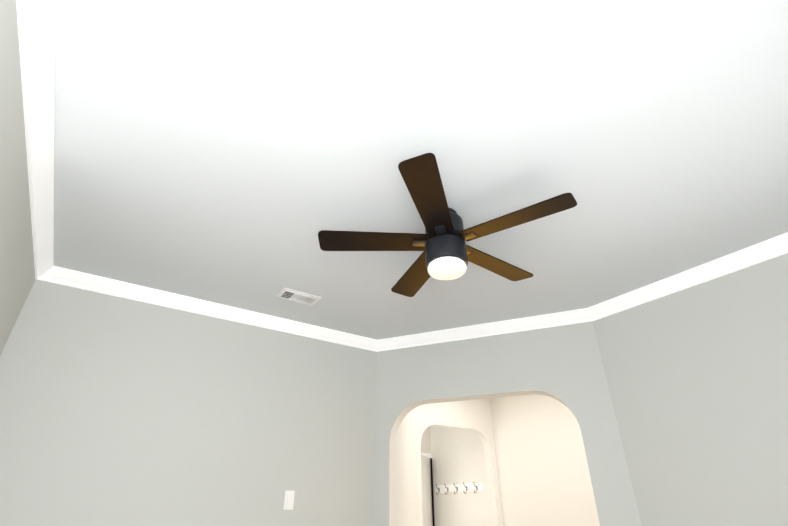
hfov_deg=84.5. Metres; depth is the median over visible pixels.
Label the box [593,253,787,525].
wall
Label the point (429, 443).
wall
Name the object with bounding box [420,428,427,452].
wall
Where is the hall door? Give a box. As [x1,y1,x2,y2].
[421,454,434,525]
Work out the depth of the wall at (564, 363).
3.50 m
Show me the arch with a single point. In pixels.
(392, 479)
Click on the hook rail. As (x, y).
(464, 488)
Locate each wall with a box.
[0,0,34,354]
[0,279,376,525]
[373,322,641,525]
[396,408,418,525]
[416,398,502,525]
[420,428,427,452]
[427,426,430,453]
[430,394,599,525]
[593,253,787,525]
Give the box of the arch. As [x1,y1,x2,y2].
[389,391,577,525]
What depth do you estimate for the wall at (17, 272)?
1.82 m
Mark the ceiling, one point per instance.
(241, 154)
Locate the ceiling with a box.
[53,0,787,339]
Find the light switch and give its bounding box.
[283,491,294,509]
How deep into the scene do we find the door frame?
7.47 m
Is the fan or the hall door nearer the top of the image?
the fan
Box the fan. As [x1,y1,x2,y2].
[318,153,576,296]
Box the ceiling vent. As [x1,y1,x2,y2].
[275,287,321,305]
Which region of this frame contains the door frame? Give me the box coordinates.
[421,453,432,525]
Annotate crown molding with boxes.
[16,0,787,351]
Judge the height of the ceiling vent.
0.015 m
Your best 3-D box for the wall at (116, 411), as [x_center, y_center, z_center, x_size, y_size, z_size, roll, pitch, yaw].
[-1.333,1.488,2.910,2.752,2.800,0.120,19,-35,-29]
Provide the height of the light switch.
0.122 m
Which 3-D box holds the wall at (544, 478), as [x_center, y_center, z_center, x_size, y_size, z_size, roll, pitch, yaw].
[1.986,3.037,5.625,0.120,2.800,8.764,19,-35,-29]
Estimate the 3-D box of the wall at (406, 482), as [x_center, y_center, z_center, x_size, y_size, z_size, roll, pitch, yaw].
[0.086,2.434,4.568,0.156,2.800,2.210,-4,-30,7]
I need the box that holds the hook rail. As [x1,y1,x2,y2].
[435,482,482,494]
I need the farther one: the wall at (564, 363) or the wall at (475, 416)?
the wall at (475, 416)
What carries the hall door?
in the wall at (424, 443)

